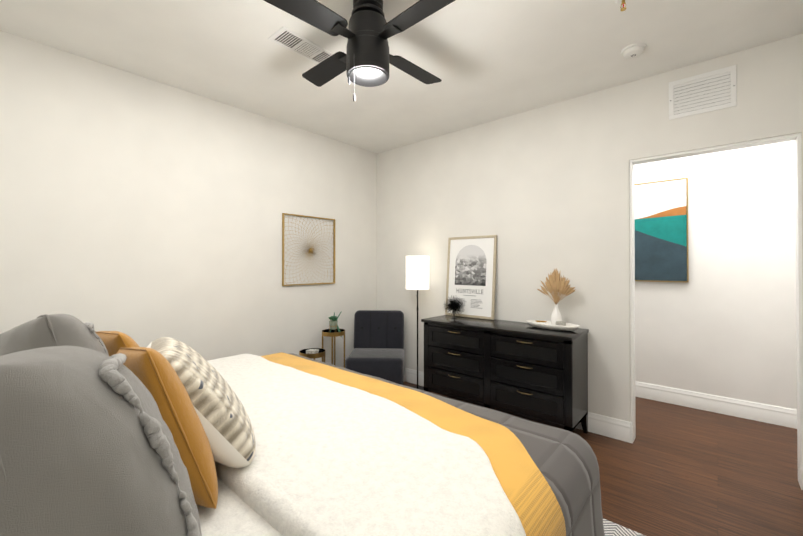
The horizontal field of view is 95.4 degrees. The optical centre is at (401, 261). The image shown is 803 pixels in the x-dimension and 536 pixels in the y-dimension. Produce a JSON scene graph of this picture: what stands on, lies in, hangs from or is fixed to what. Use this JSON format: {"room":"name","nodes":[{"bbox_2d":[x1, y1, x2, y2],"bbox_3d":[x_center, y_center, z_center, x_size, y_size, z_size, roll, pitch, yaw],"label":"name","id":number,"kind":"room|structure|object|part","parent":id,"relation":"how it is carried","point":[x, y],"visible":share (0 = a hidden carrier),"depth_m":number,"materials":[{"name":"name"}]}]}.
{"room":"bedroom","nodes":[
{"label":"bedroom","id":0,"kind":"room"},
{"bbox_2d":[0,30,376,367],"bbox_3d":[-1.637,-0.001,3.115,0.120,2.740,4.160,0,-1,41],"label":"wall","id":1,"kind":"structure","parent":0,"point":[140,211],"depth_m":2.84,"materials":[{"name":"paint"}]},
{"bbox_2d":[282,213,334,285],"bbox_3d":[-0.945,-0.120,3.799,0.031,0.710,0.640,0,-1,41],"label":"wall art","id":2,"kind":"object","parent":1,"relation":"attached to","point":[311,251],"visible":1,"depth_m":3.77,"materials":[{"name":"gold metal"}]},
{"bbox_2d":[0,0,802,152],"bbox_3d":[0.786,-1.422,1.801,5.520,0.080,5.330,0,-1,41],"label":"ceiling","id":3,"kind":"structure","parent":0,"point":[484,61],"depth_m":2.36,"materials":[{"name":"paint"}]},
{"bbox_2d":[268,26,332,63],"bbox_3d":[-0.608,-1.375,2.367,0.180,0.006,0.460,0,-1,41],"label":"ceiling vent","id":4,"kind":"object","parent":3,"relation":"in","point":[288,39],"visible":0.73,"depth_m":2.32,"materials":[{"name":"white metal"}]},
{"bbox_2d":[264,0,454,100],"bbox_3d":[-0.177,-1.092,1.938,0.873,0.575,0.873,0,0,-1],"label":"ceiling fan","id":5,"kind":"object","parent":3,"relation":"hanging from","point":[366,59],"visible":1,"depth_m":1.84,"materials":[{"name":"black metal"}]},
{"bbox_3d":[-0.429,-1.156,1.677,0.137,0.006,0.397,-16,-11,43],"label":"blade","id":6,"kind":"part","parent":5,"relation":"part of","materials":[{"name":"black"}]},
{"bbox_3d":[-0.439,-1.152,2.191,0.397,0.006,0.137,0,-12,44],"label":"blade","id":7,"kind":"part","parent":5,"relation":"part of","materials":[{"name":"black"}]},
{"bbox_3d":[0.075,-1.152,2.201,0.137,0.006,0.397,15,10,43],"label":"blade","id":8,"kind":"part","parent":5,"relation":"part of","materials":[{"name":"black"}]},
{"bbox_3d":[0.085,-1.156,1.687,0.397,0.006,0.137,0,10,44],"label":"blade","id":9,"kind":"part","parent":5,"relation":"part of","materials":[{"name":"black"}]},
{"bbox_2d":[614,0,628,10],"bbox_3d":[1.161,-1.351,1.912,0.080,0.060,0.080,0,-1,41],"label":"sprinkler","id":10,"kind":"object","parent":3,"relation":"attached to","point":[622,2],"visible":0.98,"depth_m":1.91,"materials":[{"name":"gold metal"}]},
{"bbox_2d":[621,43,645,58],"bbox_3d":[1.501,-1.357,2.365,0.140,0.041,0.140,0,-1,41],"label":"smoke detector","id":11,"kind":"object","parent":3,"relation":"attached to","point":[634,50],"visible":1,"depth_m":2.33,"materials":[{"name":"white plastic"}]},
{"bbox_2d":[377,33,802,421],"bbox_3d":[1.167,0.001,3.358,3.800,2.740,0.120,0,-1,41],"label":"wall","id":12,"kind":"structure","parent":0,"point":[541,193],"depth_m":3.09,"materials":[{"name":"paint"}]},
{"bbox_2d":[404,368,632,443],"bbox_3d":[0.729,1.297,3.641,2.694,0.152,0.027,0,-1,41],"label":"baseboard","id":13,"kind":"structure","parent":12,"relation":"attached to","point":[614,428],"depth_m":2.88,"materials":[{"name":"white"}]},
{"bbox_2d":[669,65,736,119],"bbox_3d":[2.058,-1.156,2.510,0.360,0.270,0.009,0,-1,41],"label":"air vent","id":14,"kind":"object","parent":12,"relation":"in","point":[714,90],"visible":1,"depth_m":2.50,"materials":[{"name":"white metal"}]},
{"bbox_2d":[629,133,802,486],"bbox_3d":[2.115,0.291,2.534,0.896,2.145,0.100,0,-1,41],"label":"door frame","id":15,"kind":"structure","parent":12,"relation":"attached to","point":[796,137],"depth_m":2.28,"materials":[{"name":"white"}]},
{"bbox_2d":[800,464,802,483],"bbox_3d":[3.178,1.281,1.696,1.797,0.152,0.017,0,-1,41],"label":"baseboard","id":16,"kind":"structure","parent":12,"relation":"attached to","point":[801,471],"depth_m":2.18,"materials":[{"name":"white"}]},
{"bbox_2d":[403,381,802,535],"bbox_3d":[0.786,1.388,1.777,5.520,0.060,5.330,0,-1,41],"label":"floor","id":17,"kind":"structure","parent":0,"point":[674,470],"depth_m":2.34,"materials":[{"name":"brown wood"}]},
{"bbox_2d":[299,348,324,361],"bbox_3d":[-0.839,1.099,3.439,0.240,0.544,0.240,0,-1,41],"label":"plant stand","id":18,"kind":"object","parent":17,"relation":"on","point":[311,353],"visible":0.42,"depth_m":3.41,"materials":[{"name":"gold metal"}]},
{"bbox_2d":[322,311,344,367],"bbox_3d":[-0.704,0.941,3.787,0.240,0.868,0.240,0,-1,41],"label":"plant stand","id":19,"kind":"object","parent":17,"relation":"on","point":[334,331],"visible":0.81,"depth_m":3.77,"materials":[{"name":"gold metal"}]},
{"bbox_3d":[-0.704,1.042,3.786,0.240,0.665,0.240,0,-1,41],"label":"frame","id":20,"kind":"part","parent":19,"relation":"part of","materials":[{"name":"gold metal"}]},
{"bbox_2d":[345,310,404,384],"bbox_3d":[-0.260,0.959,3.890,0.580,0.833,0.603,0,0,2],"label":"chair","id":21,"kind":"object","parent":17,"relation":"on","point":[378,350],"visible":0.88,"depth_m":4.03,"materials":[{"name":"black fabric"}]},
{"bbox_3d":[-0.262,1.095,3.853,0.580,0.291,0.530,0,0,2],"label":"seat","id":22,"kind":"part","parent":21,"relation":"part of","materials":[{"name":"black fabric"}]},
{"bbox_2d":[406,256,428,390],"bbox_3d":[0.171,0.655,3.891,0.250,1.440,0.250,0,-1,41],"label":"floor lamp","id":23,"kind":"object","parent":17,"relation":"on","point":[417,273],"visible":0.85,"depth_m":3.79,"materials":[{"name":"white fabric"}]},
{"bbox_3d":[0.171,0.112,3.896,0.250,0.353,0.250,0,-1,41],"label":"lamp shade","id":24,"kind":"part","parent":23,"relation":"part of","materials":[{"name":"fabric"}]},
{"bbox_2d":[421,315,588,433],"bbox_3d":[0.847,0.956,3.210,1.356,0.827,0.456,0,-1,41],"label":"dresser","id":25,"kind":"object","parent":17,"relation":"on","point":[524,370],"visible":1,"depth_m":2.94,"materials":[{"name":"black wood"}]},
{"bbox_2d":[443,295,463,318],"bbox_3d":[0.509,0.431,3.532,0.209,0.226,0.215,0,-1,41],"label":"sculpture","id":26,"kind":"object","parent":25,"relation":"on","point":[453,305],"visible":0.98,"depth_m":3.52,"materials":[{"name":"black metal"}]},
{"bbox_2d":[445,235,496,319],"bbox_3d":[0.682,0.144,3.635,0.545,0.805,0.020,0,-5,41],"label":"poster","id":27,"kind":"object","parent":25,"relation":"on","point":[471,273],"visible":1,"depth_m":3.61,"materials":[{"name":"white paper"}]},
{"bbox_2d":[455,245,485,285],"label":"photo","id":28,"kind":"object","parent":27,"relation":"attached to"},
{"bbox_2d":[526,269,579,330],"bbox_3d":[1.219,0.292,2.966,0.430,0.494,0.194,0,-1,41],"label":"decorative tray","id":29,"kind":"object","parent":25,"relation":"on","point":[556,283],"visible":1,"depth_m":2.96,"materials":[{"name":"white stone"}]},
{"bbox_2d":[535,320,546,323],"bbox_3d":[1.149,0.509,3.012,0.094,0.040,0.094,0,-1,41],"label":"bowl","id":30,"kind":"object","parent":29,"relation":"on","point":[538,321],"depth_m":3.00,"materials":[{"name":"brown wood"}]},
{"bbox_2d":[526,320,579,330],"bbox_3d":[1.219,0.516,2.964,0.431,0.046,0.192,0,-1,45],"label":"tray","id":31,"kind":"object","parent":29,"relation":"on","point":[559,325],"depth_m":2.91,"materials":[{"name":"white ceramic"}]},
{"bbox_2d":[551,304,561,324],"bbox_3d":[1.264,0.436,2.986,0.083,0.178,0.083,0,-1,41],"label":"vase","id":32,"kind":"object","parent":29,"relation":"on","point":[556,316],"depth_m":2.96,"materials":[{"name":"white ceramic"}]},
{"bbox_2d":[556,321,565,325],"bbox_3d":[1.264,0.502,2.901,0.074,0.052,0.074,0,-1,41],"label":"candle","id":33,"kind":"object","parent":29,"relation":"on","point":[562,323],"depth_m":2.88,"materials":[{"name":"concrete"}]},
{"bbox_2d":[603,518,644,535],"bbox_3d":[-0.300,1.349,1.471,2.800,0.011,2.465,0,-1,41],"label":"rug","id":34,"kind":"object","parent":17,"relation":"on","point":[612,528],"depth_m":1.83,"materials":[{"name":"grey fabric"}]},
{"bbox_2d":[0,314,604,535],"bbox_3d":[-0.803,0.733,1.385,2.367,1.210,2.378,0,-1,41],"label":"bed","id":35,"kind":"object","parent":34,"relation":"on","point":[110,433],"visible":1,"depth_m":1.00,"materials":[{"name":"grey fabric"}]},
{"bbox_2d":[96,331,138,355],"bbox_3d":[-1.201,0.523,1.621,0.483,0.482,0.160,-8,17,40],"label":"pillow","id":36,"kind":"object","parent":35,"relation":"on","point":[113,341],"depth_m":1.44,"materials":[{"name":"orange fabric"}]},
{"bbox_2d":[117,347,217,508],"bbox_3d":[-0.749,0.489,1.143,0.483,0.482,0.159,-13,9,45],"label":"pillow","id":37,"kind":"object","parent":35,"relation":"on","point":[182,402],"depth_m":0.99,"materials":[{"name":"orange fabric"}]},
{"bbox_2d":[146,337,255,467],"bbox_3d":[-0.739,0.472,1.307,0.200,0.445,0.598,-42,19,-30],"label":"lumbar pillow","id":38,"kind":"object","parent":35,"relation":"on","point":[226,425],"depth_m":1.10,"materials":[{"name":"white fabric"}]},
{"bbox_2d":[196,477,282,535],"bbox_3d":[-1.090,0.889,1.045,2.348,0.392,1.010,0,-1,41],"label":"sheet","id":39,"kind":"object","parent":35,"relation":"on","point":[234,514],"depth_m":0.99,"materials":[{"name":"white fabric"}]},
{"bbox_2d":[208,353,525,535],"bbox_3d":[-0.554,0.881,1.669,2.364,0.480,0.798,0,-1,41],"label":"blanket","id":40,"kind":"object","parent":35,"relation":"on","point":[331,458],"depth_m":1.15,"materials":[{"name":"white fabric"}]},
{"bbox_2d":[261,352,565,535],"bbox_3d":[-0.355,0.946,1.897,2.335,0.506,0.680,0,-1,41],"label":"throw","id":41,"kind":"object","parent":35,"relation":"on","point":[528,462],"depth_m":1.41,"materials":[{"name":"fabric"}]},
{"bbox_2d":[288,353,604,535],"bbox_3d":[-0.750,0.981,1.444,2.367,0.561,2.218,0,-1,41],"label":"comforter","id":42,"kind":"object","parent":35,"relation":"on","point":[550,476],"depth_m":1.39,"materials":[{"name":"grey fabric"}]},
{"bbox_2d":[634,140,796,409],"bbox_3d":[2.877,0.001,3.424,4.500,2.740,0.120,0,-1,41],"label":"wall","id":43,"kind":"structure","parent":0,"point":[722,322],"depth_m":3.28,"materials":[{"name":"paint"}]},
{"bbox_2d":[634,178,688,281],"bbox_3d":[2.434,-0.301,3.705,0.745,0.990,0.038,0,-1,41],"label":"art","id":44,"kind":"object","parent":43,"relation":"attached to","point":[661,229],"visible":0.69,"depth_m":3.58,"materials":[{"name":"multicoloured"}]},
{"bbox_2d":[635,381,796,428],"bbox_3d":[2.832,1.295,3.361,4.500,0.152,0.017,0,-1,41],"label":"baseboard","id":45,"kind":"structure","parent":43,"relation":"attached to","point":[787,417],"depth_m":3.31,"materials":[{"name":"white"}]}
]}

